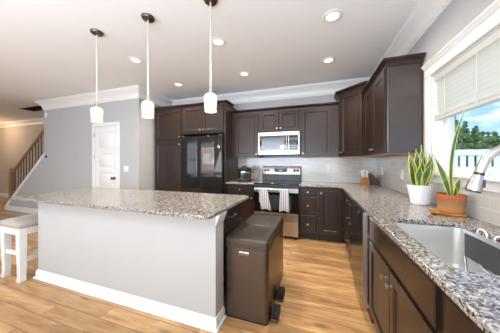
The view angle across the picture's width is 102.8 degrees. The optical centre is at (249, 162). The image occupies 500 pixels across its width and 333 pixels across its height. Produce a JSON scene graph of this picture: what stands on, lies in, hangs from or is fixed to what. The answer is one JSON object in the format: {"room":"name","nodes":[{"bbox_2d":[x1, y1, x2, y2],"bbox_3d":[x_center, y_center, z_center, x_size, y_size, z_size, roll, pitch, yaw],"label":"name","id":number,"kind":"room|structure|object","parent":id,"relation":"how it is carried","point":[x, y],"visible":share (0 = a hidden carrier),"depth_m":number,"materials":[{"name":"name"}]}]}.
{"room":"kitchen","nodes":[
{"label":"kitchen","id":0,"kind":"room"},
{"bbox_2d":[0,124,43,192],"bbox_3d":[-6.069,-0.089,6.514,8.770,2.740,0.140,0,0,18],"label":"wall","id":1,"kind":"structure","parent":0,"point":[14,141],"depth_m":7.23,"materials":[{"name":"beige paint"}]},
{"bbox_2d":[0,193,8,196],"bbox_3d":[-6.093,1.216,6.441,8.770,0.130,0.014,0,0,18],"label":"baseboard","id":2,"kind":"structure","parent":1,"relation":"attached to","point":[1,194],"depth_m":7.45,"materials":[{"name":"white paint"}]},
{"bbox_2d":[0,118,43,127],"bbox_3d":[-6.108,-1.379,6.396,8.770,0.160,0.110,0,0,18],"label":"trim","id":3,"kind":"structure","parent":1,"relation":"attached to","point":[39,120],"depth_m":7.03,"materials":[{"name":"white paint"}]},
{"bbox_2d":[20,106,42,111],"bbox_3d":[-5.542,-2.200,5.355,1.540,1.479,0.370,0,0,18],"label":"wall","id":4,"kind":"structure","parent":0,"point":[34,108],"depth_m":5.65,"materials":[{"name":"black"}]},
{"bbox_2d":[9,98,143,208],"bbox_3d":[-4.343,-0.089,4.699,4.590,2.740,0.120,0,0,18],"label":"wall","id":5,"kind":"structure","parent":0,"point":[67,165],"depth_m":4.46,"materials":[{"name":"grey paint"}]},
{"bbox_2d":[6,205,37,213],"bbox_3d":[-4.976,1.216,4.838,3.300,0.130,0.014,0,0,18],"label":"baseboard","id":6,"kind":"structure","parent":5,"relation":"attached to","point":[10,208],"depth_m":5.11,"materials":[{"name":"white paint"}]},
{"bbox_2d":[4,153,43,209],"bbox_3d":[-5.790,0.532,5.179,1.680,1.498,0.150,0,0,18],"label":"trim","id":7,"kind":"structure","parent":5,"relation":"attached to","point":[42,156],"depth_m":5.08,"materials":[{"name":"white paint"}]},
{"bbox_2d":[8,128,43,198],"bbox_3d":[-5.727,0.103,5.158,1.583,2.036,0.110,0,0,18],"label":"stair railing","id":8,"kind":"object","parent":7,"relation":"on","point":[12,174],"visible":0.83,"depth_m":5.25,"materials":[{"name":"brown wood"}]},
{"bbox_2d":[92,122,119,187],"bbox_3d":[-3.033,0.226,4.152,0.800,2.110,0.094,0,0,18],"label":"door","id":9,"kind":"structure","parent":5,"relation":"in","point":[105,140],"depth_m":4.17,"materials":[{"name":"white paint"}]},
{"bbox_2d":[34,0,451,110],"bbox_3d":[-2.439,-1.359,1.234,7.415,0.200,7.200,0,0,18],"label":"trim","id":10,"kind":"structure","parent":5,"relation":"attached to","point":[425,13],"depth_m":3.87,"materials":[{"name":"white paint"}]},
{"bbox_2d":[144,100,161,189],"bbox_3d":[-2.069,-0.089,4.456,0.120,2.740,0.850,0,0,18],"label":"wall","id":11,"kind":"structure","parent":0,"point":[149,123],"depth_m":4.17,"materials":[{"name":"grey paint"}]},
{"bbox_2d":[0,196,376,332],"bbox_3d":[-5.065,1.311,2.283,13.340,0.060,7.540,0,0,18],"label":"floor","id":12,"kind":"structure","parent":0,"point":[322,295],"depth_m":1.77,"materials":[{"name":"brown wood"}]},
{"bbox_2d":[0,213,37,282],"bbox_3d":[-2.550,0.955,2.361,0.393,0.652,0.438,0,0,18],"label":"bar stool","id":13,"kind":"object","parent":12,"relation":"on","point":[20,226],"visible":0.49,"depth_m":2.19,"materials":[{"name":"white paint"}]},
{"bbox_2d":[0,213,37,228],"bbox_3d":[-2.550,0.667,2.361,0.393,0.076,0.438,0,0,18],"label":"seat cushion","id":14,"kind":"object","parent":13,"relation":"on","point":[30,221],"depth_m":2.19,"materials":[{"name":"grey fabric"}]},
{"bbox_2d":[33,203,240,332],"bbox_3d":[-1.201,0.839,2.211,2.270,0.884,0.765,0,0,18],"label":"kitchen island","id":15,"kind":"object","parent":12,"relation":"on","point":[168,267],"visible":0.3,"depth_m":1.77,"materials":[{"name":"grey paint"}]},
{"bbox_2d":[11,187,248,219],"bbox_3d":[-1.280,0.382,2.163,2.400,0.030,0.895,0,0,18],"label":"island countertop","id":16,"kind":"structure","parent":15,"relation":"on","point":[203,206],"depth_m":1.91,"materials":[{"name":"stone"}]},
{"bbox_2d":[154,105,191,191],"bbox_3d":[-1.601,0.066,4.400,0.684,2.430,0.659,0,0,18],"label":"pantry cabinet","id":17,"kind":"object","parent":12,"relation":"on","point":[168,119],"visible":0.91,"depth_m":4.12,"materials":[{"name":"brown wood"}]},
{"bbox_2d":[181,134,223,193],"bbox_3d":[-0.838,0.371,4.114,0.908,1.780,0.683,0,0,18],"label":"refrigerator","id":18,"kind":"object","parent":12,"relation":"on","point":[202,157],"visible":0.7,"depth_m":3.77,"materials":[{"name":"black metal"}]},
{"bbox_2d":[224,132,237,193],"bbox_3d":[-0.368,0.361,4.012,0.022,1.840,0.619,0,0,18],"label":"end panel","id":19,"kind":"object","parent":12,"relation":"on","point":[230,164],"visible":0.43,"depth_m":3.86,"materials":[{"name":"brown wood"}]},
{"bbox_2d":[226,184,253,223],"bbox_3d":[-0.095,0.840,3.911,0.557,0.883,0.638,0,0,18],"label":"base cabinet","id":20,"kind":"object","parent":12,"relation":"on","point":[247,206],"visible":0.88,"depth_m":3.62,"materials":[{"name":"brown wood"}]},
{"bbox_2d":[225,180,260,184],"bbox_3d":[-0.094,0.382,3.910,0.560,0.030,0.626,0,0,18],"label":"countertop","id":21,"kind":"structure","parent":20,"relation":"on","point":[252,182],"depth_m":3.65,"materials":[{"name":"stone"}]},
{"bbox_2d":[236,166,259,181],"bbox_3d":[-0.010,0.216,3.912,0.518,0.302,0.293,0,0,-23],"label":"pressure cooker","id":22,"kind":"object","parent":21,"relation":"on","point":[244,172],"visible":1,"depth_m":3.77,"materials":[{"name":"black metal"}]},
{"bbox_2d":[225,214,284,325],"bbox_3d":[0.116,0.950,1.962,0.444,0.662,0.786,0,0,18],"label":"trash can","id":23,"kind":"object","parent":12,"relation":"on","point":[254,249],"visible":1,"depth_m":1.63,"materials":[{"name":"brown metal"}]},
{"bbox_2d":[254,166,300,238],"bbox_3d":[0.521,0.681,3.655,0.761,1.200,0.716,0,0,18],"label":"range","id":24,"kind":"object","parent":12,"relation":"on","point":[289,177],"visible":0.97,"depth_m":3.39,"materials":[{"name":"silver metal"}]},
{"bbox_2d":[259,188,270,210],"bbox_3d":[0.257,0.623,3.366,0.224,0.375,0.062,0,0,18],"label":"dish towel","id":25,"kind":"object","parent":24,"relation":"hanging from","point":[263,192],"visible":0.99,"depth_m":3.35,"materials":[{"name":"fabric"}]},
{"bbox_2d":[254,180,300,184],"bbox_3d":[0.519,0.367,3.650,0.761,0.017,0.580,0,0,18],"label":"cooktop","id":26,"kind":"object","parent":24,"relation":"in","point":[263,182],"depth_m":3.55,"materials":[{"name":"grey glass"}]},
{"bbox_2d":[279,189,288,212],"bbox_3d":[0.562,0.628,3.265,0.162,0.386,0.062,0,0,18],"label":"dish towel","id":27,"kind":"object","parent":24,"relation":"hanging from","point":[284,193],"visible":1,"depth_m":3.25,"materials":[{"name":"fabric"}]},
{"bbox_2d":[299,186,316,239],"bbox_3d":[1.039,0.840,3.535,0.290,0.883,0.637,0,0,18],"label":"base cabinet","id":28,"kind":"object","parent":12,"relation":"on","point":[307,195],"visible":0.99,"depth_m":3.27,"materials":[{"name":"brown wood"}]},
{"bbox_2d":[317,187,344,242],"bbox_3d":[1.643,0.840,3.334,0.983,0.883,0.638,0,0,18],"label":"base cabinet","id":29,"kind":"object","parent":12,"relation":"on","point":[329,200],"visible":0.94,"depth_m":3.17,"materials":[{"name":"brown wood"}]},
{"bbox_2d":[299,181,499,332],"bbox_3d":[0.957,0.382,1.736,1.268,0.030,4.092,0,0,18],"label":"countertop","id":30,"kind":"structure","parent":29,"relation":"on","point":[477,295],"depth_m":0.97,"materials":[{"name":"stone"}]},
{"bbox_2d":[360,177,368,184],"bbox_3d":[1.895,0.308,3.304,0.088,0.117,0.088,0,0,0],"label":"box","id":31,"kind":"object","parent":30,"relation":"on","point":[364,181],"visible":0.96,"depth_m":3.26,"materials":[{"name":"orange wood"}]},
{"bbox_2d":[368,173,379,184],"bbox_3d":[2.037,0.270,3.295,0.159,0.193,0.090,0,0,15],"label":"knife block","id":32,"kind":"object","parent":30,"relation":"on","point":[372,179],"visible":0.9,"depth_m":3.26,"materials":[{"name":"brown wood"}]},
{"bbox_2d":[407,145,434,204],"bbox_3d":[1.499,0.104,1.754,0.193,0.525,0.195,0,0,31],"label":"potted snake plant","id":33,"kind":"object","parent":30,"relation":"on","point":[421,171],"visible":1,"depth_m":1.72,"materials":[{"name":"green plant"}]},
{"bbox_2d":[393,222,494,274],"bbox_3d":[0.992,0.517,0.946,0.430,0.238,0.715,0,0,18],"label":"sink","id":34,"kind":"object","parent":30,"relation":"in","point":[446,243],"visible":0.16,"depth_m":1.23,"materials":[{"name":"silver metal"}]},
{"bbox_2d":[463,228,499,275],"bbox_3d":[1.101,0.489,0.932,0.134,0.291,0.464,0,0,18],"label":"dish rack","id":35,"kind":"object","parent":34,"relation":"in","point":[482,250],"visible":0.9,"depth_m":1.01,"materials":[{"name":"grey plastic"}]},
{"bbox_2d":[427,208,467,216],"bbox_3d":[1.396,0.347,1.425,0.226,0.038,0.169,0,0,18],"label":"saucer","id":36,"kind":"object","parent":30,"relation":"on","point":[429,209],"visible":0.63,"depth_m":1.37,"materials":[{"name":"orange ceramic"}]},
{"bbox_2d":[433,101,468,213],"bbox_3d":[1.410,-0.037,1.405,0.184,0.775,0.158,0,0,-33],"label":"potted snake plant","id":37,"kind":"object","parent":36,"relation":"on","point":[451,201],"visible":1,"depth_m":1.40,"materials":[{"name":"ceramic"}]},
{"bbox_2d":[464,145,499,193],"bbox_3d":[1.175,0.131,0.893,0.158,0.470,0.294,0,0,-42],"label":"kitchen faucet","id":38,"kind":"object","parent":30,"relation":"on","point":[476,183],"visible":1,"depth_m":0.92,"materials":[{"name":"silver metal"}]},
{"bbox_2d":[343,190,351,256],"bbox_3d":[1.566,0.840,2.550,0.637,0.883,0.956,0,0,18],"label":"base cabinet","id":39,"kind":"object","parent":12,"relation":"on","point":[346,198],"visible":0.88,"depth_m":2.66,"materials":[{"name":"brown wood"}]},
{"bbox_2d":[351,199,373,323],"bbox_3d":[1.308,0.840,1.800,0.638,0.882,0.620,0,0,18],"label":"dishwasher","id":40,"kind":"object","parent":12,"relation":"on","point":[360,238],"visible":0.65,"depth_m":1.71,"materials":[{"name":"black metal"}]},
{"bbox_2d":[369,217,443,332],"bbox_3d":[1.065,0.840,1.043,0.638,0.883,0.965,0,0,18],"label":"base cabinet","id":41,"kind":"object","parent":12,"relation":"on","point":[403,298],"visible":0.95,"depth_m":1.02,"materials":[{"name":"brown wood"}]},
{"bbox_2d":[444,292,483,332],"bbox_3d":[0.767,0.840,0.143,0.638,0.883,0.929,0,0,18],"label":"base cabinet","id":42,"kind":"object","parent":12,"relation":"on","point":[456,320],"visible":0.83,"depth_m":0.60,"materials":[{"name":"brown wood"}]},
{"bbox_2d":[0,0,418,122],"bbox_3d":[-5.065,-1.519,2.283,13.340,0.120,7.540,0,0,18],"label":"ceiling","id":43,"kind":"structure","parent":0,"point":[48,47],"depth_m":2.49,"materials":[{"name":"white paint"}]},
{"bbox_2d":[90,28,103,122],"bbox_3d":[-1.714,-0.956,2.236,0.124,1.004,0.124,0,0,18],"label":"pendant light","id":44,"kind":"object","parent":43,"relation":"hanging from","point":[96,112],"visible":1,"depth_m":2.23,"materials":[{"name":"frosted white glass"},{"name":"dark bronze"},{"name":"brushed nickel"}]},
{"bbox_2d":[128,57,142,63],"bbox_3d":[-1.631,-1.455,2.851,0.196,0.006,0.196,0,0,18],"label":"recessed light","id":45,"kind":"object","parent":43,"relation":"in","point":[136,60],"visible":1,"depth_m":2.85,"materials":[{"name":"white paint"}]},
{"bbox_2d":[141,13,154,117],"bbox_3d":[-1.026,-0.956,2.008,0.124,1.004,0.124,0,0,18],"label":"pendant light","id":46,"kind":"object","parent":43,"relation":"hanging from","point":[147,106],"visible":1,"depth_m":2.00,"materials":[{"name":"frosted white glass"},{"name":"dark bronze"},{"name":"brushed nickel"}]},
{"bbox_2d":[173,83,183,86],"bbox_3d":[-1.345,-1.455,3.747,0.196,0.006,0.196,0,0,18],"label":"recessed light","id":47,"kind":"object","parent":43,"relation":"in","point":[174,84],"visible":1,"depth_m":3.73,"materials":[{"name":"white"}]},
{"bbox_2d":[204,0,217,112],"bbox_3d":[-0.352,-0.956,1.785,0.124,1.004,0.124,0,0,18],"label":"pendant light","id":48,"kind":"object","parent":43,"relation":"hanging from","point":[210,99],"visible":1,"depth_m":1.78,"materials":[{"name":"white glass"}]},
{"bbox_2d":[212,37,225,46],"bbox_3d":[-0.385,-1.455,2.417,0.196,0.006,0.196,0,0,18],"label":"recessed light","id":49,"kind":"object","parent":43,"relation":"in","point":[216,41],"visible":0.94,"depth_m":2.40,"materials":[{"name":"white"}]},
{"bbox_2d":[239,71,249,76],"bbox_3d":[-0.092,-1.455,3.300,0.196,0.006,0.196,0,0,18],"label":"recessed light","id":50,"kind":"object","parent":43,"relation":"in","point":[243,73],"visible":1,"depth_m":3.30,"materials":[{"name":"white"}]},
{"bbox_2d":[321,57,335,63],"bbox_3d":[1.120,-1.455,2.856,0.196,0.006,0.196,0,0,18],"label":"recessed light","id":51,"kind":"object","parent":43,"relation":"in","point":[327,60],"visible":1,"depth_m":2.85,"materials":[{"name":"white"}]},
{"bbox_2d":[322,9,342,22],"bbox_3d":[0.824,-1.455,1.995,0.196,0.006,0.196,0,0,18],"label":"recessed light","id":52,"kind":"object","parent":43,"relation":"in","point":[333,15],"visible":1,"depth_m":1.99,"materials":[{"name":"white"}]},
{"bbox_2d":[233,94,347,182],"bbox_3d":[0.133,-0.089,4.247,4.430,2.740,0.140,0,0,18],"label":"wall","id":53,"kind":"structure","parent":0,"point":[325,98],"depth_m":3.98,"materials":[{"name":"grey paint"}]},
{"bbox_2d":[181,100,236,136],"bbox_3d":[-0.796,-0.854,4.133,1.010,0.590,0.659,0,0,18],"label":"upper cabinet","id":54,"kind":"object","parent":53,"relation":"attached to","point":[197,122],"visible":0.94,"depth_m":3.87,"materials":[{"name":"brown wood"}]},
{"bbox_2d":[231,108,262,157],"bbox_3d":[-0.051,-0.555,4.037,0.564,0.928,0.356,0,0,18],"label":"upper cabinet","id":55,"kind":"object","parent":53,"relation":"attached to","point":[245,123],"visible":0.98,"depth_m":3.91,"materials":[{"name":"brown wood"}]},
{"bbox_2d":[259,105,299,132],"bbox_3d":[0.579,-0.789,3.829,0.761,0.460,0.356,0,0,18],"label":"upper cabinet","id":56,"kind":"object","parent":53,"relation":"attached to","point":[283,118],"visible":0.98,"depth_m":3.68,"materials":[{"name":"brown wood"}]},
{"bbox_2d":[258,131,299,155],"bbox_3d":[0.567,-0.342,3.793,0.759,0.430,0.430,0,0,18],"label":"microwave","id":57,"kind":"object","parent":56,"relation":"attached to","point":[285,143],"visible":0.99,"depth_m":3.62,"materials":[{"name":"silver metal"}]},
{"bbox_2d":[238,157,375,182],"bbox_3d":[0.978,0.138,3.889,2.600,0.456,0.008,0,0,18],"label":"tiled wall","id":58,"kind":"structure","parent":53,"relation":"attached to","point":[343,169],"depth_m":3.75,"materials":[{"name":"white tile"}]},
{"bbox_2d":[300,101,338,157],"bbox_3d":[1.242,-0.555,3.608,0.637,0.928,0.356,0,0,18],"label":"upper cabinet","id":59,"kind":"object","parent":53,"relation":"attached to","point":[319,122],"visible":1,"depth_m":3.47,"materials":[{"name":"brown wood"}]},
{"bbox_2d":[334,81,382,156],"bbox_3d":[1.768,-0.642,3.260,0.686,1.103,0.686,0,0,18],"label":"upper cabinet","id":60,"kind":"object","parent":53,"relation":"attached to","point":[351,99],"visible":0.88,"depth_m":3.16,"materials":[{"name":"brown wood"}]},
{"bbox_2d":[382,0,499,226],"bbox_3d":[1.168,-0.089,0.111,0.140,2.740,7.340,0,0,18],"label":"wall","id":61,"kind":"structure","parent":0,"point":[458,14],"depth_m":1.62,"materials":[{"name":"grey paint"}]},
{"bbox_2d":[361,52,425,155],"bbox_3d":[1.673,-0.573,2.450,0.356,0.963,1.020,0,0,18],"label":"upper cabinet","id":62,"kind":"object","parent":61,"relation":"attached to","point":[393,94],"visible":0.98,"depth_m":2.04,"materials":[{"name":"brown wood"}]},
{"bbox_2d":[376,153,499,225],"bbox_3d":[1.563,0.138,1.535,0.008,0.456,4.092,0,0,18],"label":"tiled wall","id":63,"kind":"structure","parent":61,"relation":"attached to","point":[485,206],"depth_m":1.77,"materials":[{"name":"white tile"}]},
{"bbox_2d":[421,0,499,192],"bbox_3d":[1.418,-0.368,0.945,0.190,1.089,2.044,0,0,18],"label":"window","id":64,"kind":"structure","parent":61,"relation":"in","point":[439,135],"depth_m":1.64,"materials":[{"name":"white paint"}]},
{"bbox_2d":[434,29,499,120],"bbox_3d":[1.404,-0.575,0.949,0.056,0.402,1.784,0,0,18],"label":"window blind","id":65,"kind":"object","parent":64,"relation":"attached to","point":[474,77],"visible":1,"depth_m":1.39,"materials":[{"name":"white plastic"}]},
{"label":"outside","id":66,"kind":"structure","parent":0,"visible":0},
{"bbox_3d":[24.439,1.806,6.649,39.800,0.050,70.000,0,0,18],"label":"lawn","id":67,"kind":"structure","parent":66,"visible":0},
{"bbox_2d":[455,115,459,166],"bbox_3d":[13.640,-0.765,13.572,1.212,5.096,1.412,0,0,13],"label":"tree","id":68,"kind":"object","parent":67,"relation":"on","point":[456,125],"visible":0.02,"depth_m":13.25,"materials":[{"name":"green plant"}]},
{"bbox_2d":[455,120,467,166],"bbox_3d":[15.410,-0.693,14.794,1.177,4.952,1.372,0,0,-40],"label":"tree","id":69,"kind":"object","parent":67,"relation":"on","point":[460,139],"visible":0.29,"depth_m":14.61,"materials":[{"name":"green plant"}]},
{"bbox_2d":[459,121,473,166],"bbox_3d":[17.211,-0.777,16.087,1.217,5.120,1.418,0,0,-42],"label":"tree","id":70,"kind":"object","parent":67,"relation":"on","point":[466,132],"visible":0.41,"depth_m":15.91,"materials":[{"name":"green plant"}]},
{"bbox_2d":[470,128,478,161],"bbox_3d":[20.680,-0.708,18.517,1.380,4.981,1.184,0,0,-27],"label":"tree","id":71,"kind":"object","parent":67,"relation":"on","point":[475,137],"visible":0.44,"depth_m":18.33,"materials":[{"name":"green plant"}]},
{"bbox_2d":[455,149,499,167],"bbox_3d":[10.516,0.631,5.471,13.490,2.300,0.180,0,0,18],"label":"vinyl fence","id":72,"kind":"object","parent":67,"relation":"on","point":[471,153],"visible":0.12,"depth_m":6.52,"materials":[{"name":"white plastic"}]},
{"bbox_2d":[474,125,480,148],"bbox_3d":[22.412,-0.942,19.664,1.296,5.450,1.510,0,0,39],"label":"tree","id":73,"kind":"object","parent":67,"relation":"on","point":[476,126],"visible":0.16,"depth_m":19.64,"materials":[{"name":"green plant"}]},
{"bbox_2d":[474,131,492,166],"bbox_3d":[15.244,-0.143,12.991,1.359,3.852,1.142,0,0,13],"label":"tree","id":74,"kind":"object","parent":67,"relation":"on","point":[484,140],"visible":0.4,"depth_m":12.98,"materials":[{"name":"green plant"}]},
{"bbox_2d":[485,131,496,146],"bbox_3d":[16.985,-0.248,14.282,1.204,4.063,1.434,0,0,3],"label":"tree","id":75,"kind":"object","parent":67,"relation":"on","point":[488,133],"visible":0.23,"depth_m":14.18,"materials":[{"name":"green plant"}]},
{"bbox_2d":[490,131,499,147],"bbox_3d":[18.778,-0.321,15.449,1.485,4.209,1.247,0,0,22],"label":"tree","id":76,"kind":"object","parent":67,"relation":"on","point":[493,133],"visible":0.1,"depth_m":15.25,"materials":[{"name":"green plant"}]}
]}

